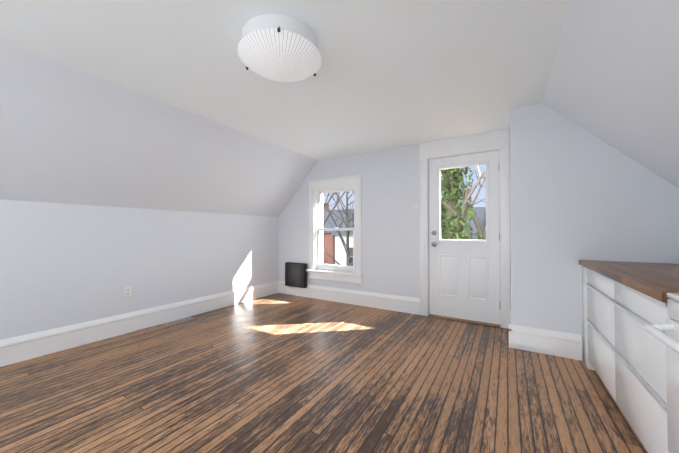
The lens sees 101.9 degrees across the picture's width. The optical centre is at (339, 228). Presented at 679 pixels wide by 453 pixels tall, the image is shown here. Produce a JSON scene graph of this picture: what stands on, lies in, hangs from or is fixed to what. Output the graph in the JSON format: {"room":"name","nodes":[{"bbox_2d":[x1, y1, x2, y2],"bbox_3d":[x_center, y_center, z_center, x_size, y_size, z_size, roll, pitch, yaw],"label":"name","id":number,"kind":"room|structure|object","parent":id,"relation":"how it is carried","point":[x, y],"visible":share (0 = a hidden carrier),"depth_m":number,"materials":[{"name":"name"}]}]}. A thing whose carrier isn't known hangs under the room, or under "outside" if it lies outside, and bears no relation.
{"room":"kitchen","nodes":[
{"label":"kitchen","id":0,"kind":"room"},
{"bbox_2d":[0,200,278,339],"bbox_3d":[-2.548,0.347,2.774,0.220,1.550,5.660,0,-1,31],"label":"wall","id":1,"kind":"structure","parent":0,"point":[62,265],"depth_m":2.87,"materials":[{"name":"white paint"}]},
{"bbox_2d":[124,286,131,297],"bbox_3d":[-2.289,0.684,2.975,0.008,0.116,0.072,0,-1,31],"label":"electrical outlet plate","id":2,"kind":"object","parent":1,"relation":"attached to","point":[127,291],"visible":1,"depth_m":2.97,"materials":[{"name":"white plastic"}]},
{"bbox_2d":[0,281,279,366],"bbox_3d":[-2.444,1.015,2.703,0.024,0.212,5.220,0,-1,31],"label":"baseboard","id":3,"kind":"structure","parent":1,"relation":"attached to","point":[50,341],"depth_m":2.86,"materials":[{"name":"white paint"}]},
{"bbox_2d":[0,40,317,216],"bbox_3d":[-2.172,-0.808,2.559,1.100,1.155,5.660,0,-1,31],"label":"ceiling","id":4,"kind":"structure","parent":0,"point":[69,135],"depth_m":2.53,"materials":[{"name":"white paint"}]},
{"bbox_2d":[0,0,569,160],"bbox_3d":[-0.460,-1.274,1.521,2.910,0.250,5.660,0,-1,31],"label":"ceiling","id":5,"kind":"structure","parent":0,"point":[390,74],"depth_m":1.86,"materials":[{"name":"white paint"}]},
{"bbox_2d":[238,13,321,81],"bbox_3d":[-0.362,-1.050,1.693,0.503,0.192,0.500,0,-1,31],"label":"ceiling lamp","id":6,"kind":"object","parent":5,"relation":"attached to","point":[279,47],"visible":1,"depth_m":1.55,"materials":[{"name":"white glass"}]},
{"bbox_2d":[0,293,647,452],"bbox_3d":[-0.460,1.166,1.492,5.110,0.120,5.660,0,-1,31],"label":"floor","id":7,"kind":"structure","parent":0,"point":[280,373],"depth_m":1.88,"materials":[{"name":"brown wood"}]},
{"bbox_2d":[163,317,193,325],"bbox_3d":[-1.950,1.125,3.343,0.110,0.006,0.310,0,-1,31],"label":"floor vent","id":8,"kind":"object","parent":7,"relation":"in","point":[178,321],"visible":1,"depth_m":3.33,"materials":[{"name":"silver metal"}]},
{"bbox_2d":[428,314,499,327],"bbox_3d":[1.544,1.123,3.436,0.806,0.014,0.255,0,-1,31],"label":"threshold","id":9,"kind":"object","parent":7,"relation":"on","point":[465,320],"visible":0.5,"depth_m":3.34,"materials":[{"name":"brown wood"}]},
{"bbox_2d":[516,325,581,360],"bbox_3d":[1.834,1.012,2.459,0.505,0.212,0.024,0,-1,31],"label":"baseboard","id":10,"kind":"structure","parent":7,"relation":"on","point":[555,343],"depth_m":2.44,"materials":[{"name":"white paint"}]},
{"bbox_2d":[582,266,609,391],"bbox_3d":[2.061,0.704,1.746,0.618,0.808,0.652,0,-1,31],"label":"base cabinet","id":11,"kind":"object","parent":7,"relation":"on","point":[597,285],"depth_m":1.92,"materials":[{"name":"white wood"}]},
{"bbox_2d":[610,279,670,452],"bbox_3d":[1.722,0.698,1.189,0.618,0.808,0.653,0,-1,31],"label":"base cabinet","id":12,"kind":"object","parent":7,"relation":"on","point":[624,354],"depth_m":1.32,"materials":[{"name":"white wood"}]},
{"bbox_2d":[579,260,678,301],"bbox_3d":[1.930,0.277,1.554,0.639,0.039,1.484,0,-1,31],"label":"countertop","id":13,"kind":"structure","parent":12,"relation":"on","point":[659,281],"depth_m":1.54,"materials":[{"name":"brown wood"}]},
{"bbox_2d":[645,293,678,452],"bbox_3d":[1.315,0.574,0.603,0.703,1.041,0.764,0,-1,31],"label":"range","id":14,"kind":"object","parent":7,"relation":"on","point":[669,339],"visible":1,"depth_m":1.02,"materials":[{"name":"white metal"}]},
{"bbox_2d":[278,131,510,297],"bbox_3d":[0.473,0.010,4.123,3.540,2.255,0.220,0,-1,31],"label":"wall","id":15,"kind":"structure","parent":0,"point":[390,225],"depth_m":3.94,"materials":[{"name":"white paint"}]},
{"bbox_2d":[285,262,306,287],"bbox_3d":[-0.731,0.782,4.663,0.452,0.404,0.092,0,-1,31],"label":"heater","id":16,"kind":"object","parent":15,"relation":"attached to","point":[295,274],"visible":1,"depth_m":4.61,"materials":[{"name":"black metal"}]},
{"bbox_2d":[306,175,362,282],"bbox_3d":[-0.036,0.012,4.412,1.020,1.598,0.315,0,-1,31],"label":"window","id":17,"kind":"structure","parent":15,"relation":"in","point":[318,189],"depth_m":4.36,"materials":[{"name":"white paint"}]},
{"bbox_2d":[280,281,419,314],"bbox_3d":[-0.009,1.034,4.261,2.500,0.212,0.024,0,-1,31],"label":"baseboard","id":18,"kind":"structure","parent":15,"relation":"attached to","point":[404,304],"depth_m":4.08,"materials":[{"name":"white paint"}]},
{"bbox_2d":[413,204,418,212],"bbox_3d":[1.013,-0.268,3.659,0.072,0.116,0.016,0,-1,31],"label":"switch plate","id":19,"kind":"object","parent":15,"relation":"attached to","point":[415,208],"visible":1,"depth_m":3.66,"materials":[{"name":"white plastic"}]},
{"bbox_2d":[429,150,499,324],"bbox_3d":[1.515,0.103,3.383,0.816,2.016,0.121,0,-1,31],"label":"door","id":20,"kind":"structure","parent":15,"relation":"in","point":[464,279],"depth_m":3.37,"materials":[{"name":"white paint"}]},
{"bbox_2d":[419,129,510,328],"bbox_3d":[1.546,0.003,3.455,1.009,2.254,0.244,0,-1,31],"label":"door frame","id":21,"kind":"structure","parent":15,"relation":"attached to","point":[497,140],"depth_m":3.26,"materials":[{"name":"white paint"}]},
{"bbox_2d":[508,310,515,348],"bbox_3d":[1.755,1.016,2.836,0.024,0.212,0.584,0,-1,31],"label":"baseboard","id":22,"kind":"structure","parent":15,"relation":"attached to","point":[512,328],"depth_m":2.58,"materials":[{"name":"white paint"}]},
{"bbox_2d":[509,103,678,359],"bbox_3d":[2.316,-0.007,2.661,1.130,2.255,0.800,0,-1,31],"label":"wall bump-out","id":23,"kind":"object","parent":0,"point":[577,193],"visible":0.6,"depth_m":2.39,"materials":[{"name":"white paint"}]},
{"bbox_2d":[543,0,678,187],"bbox_3d":[1.252,-0.834,0.473,1.100,1.155,5.660,0,-1,31],"label":"ceiling","id":24,"kind":"structure","parent":0,"point":[613,81],"depth_m":1.59,"materials":[{"name":"white paint"}]},
{"label":"outside","id":25,"kind":"structure","parent":0,"visible":0},
{"bbox_3d":[21.479,7.242,41.921,120.000,0.300,85.780,0,-1,31],"label":"ground","id":26,"kind":"structure","parent":25,"visible":0},
{"bbox_2d":[323,191,345,231],"bbox_3d":[-2.140,-0.286,12.837,8.584,14.063,8.966,0,-1,31],"label":"tree","id":27,"kind":"object","parent":26,"relation":"on","point":[325,207],"depth_m":12.11,"materials":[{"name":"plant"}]},
{"bbox_2d":[323,202,353,264],"bbox_3d":[-0.824,1.942,30.266,6.700,10.020,9.600,0,-1,31],"label":"house","id":28,"kind":"structure","parent":26,"relation":"on","point":[328,238],"depth_m":25.32,"materials":[{"name":"red brick"}]},
{"bbox_2d":[323,191,353,265],"bbox_3d":[0.776,0.809,17.288,7.505,11.979,5.678,0,-1,31],"label":"tree","id":29,"kind":"object","parent":26,"relation":"on","point":[346,245],"depth_m":17.50,"materials":[{"name":"brown plant"}]},
{"bbox_2d":[331,212,353,265],"bbox_3d":[4.719,1.937,25.718,7.100,9.920,9.600,0,-1,31],"label":"house","id":30,"kind":"structure","parent":26,"relation":"on","point":[340,256],"depth_m":23.23,"materials":[{"name":"white"}]},
{"bbox_2d":[323,173,461,227],"bbox_3d":[1.437,0.124,13.048,8.719,13.252,7.724,0,-1,31],"label":"tree","id":31,"kind":"object","parent":26,"relation":"on","point":[352,211],"depth_m":14.00,"materials":[{"name":"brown plant"}]},
{"bbox_2d":[440,166,485,239],"bbox_3d":[3.473,0.272,8.448,5.923,12.844,6.695,0,-1,31],"label":"tree","id":32,"kind":"object","parent":26,"relation":"on","point":[456,215],"depth_m":8.21,"materials":[{"name":"green plant"}]},
{"bbox_2d":[443,197,485,239],"bbox_3d":[9.933,2.056,23.126,4.100,9.620,8.600,0,-1,31],"label":"house","id":33,"kind":"structure","parent":26,"relation":"on","point":[480,212],"depth_m":20.79,"materials":[{"name":"brick"}]},
{"bbox_2d":[462,171,485,230],"bbox_3d":[6.834,0.999,10.748,4.522,11.440,5.219,0,-1,31],"label":"tree","id":34,"kind":"object","parent":26,"relation":"on","point":[480,226],"depth_m":11.78,"materials":[{"name":"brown plant"}]}
]}

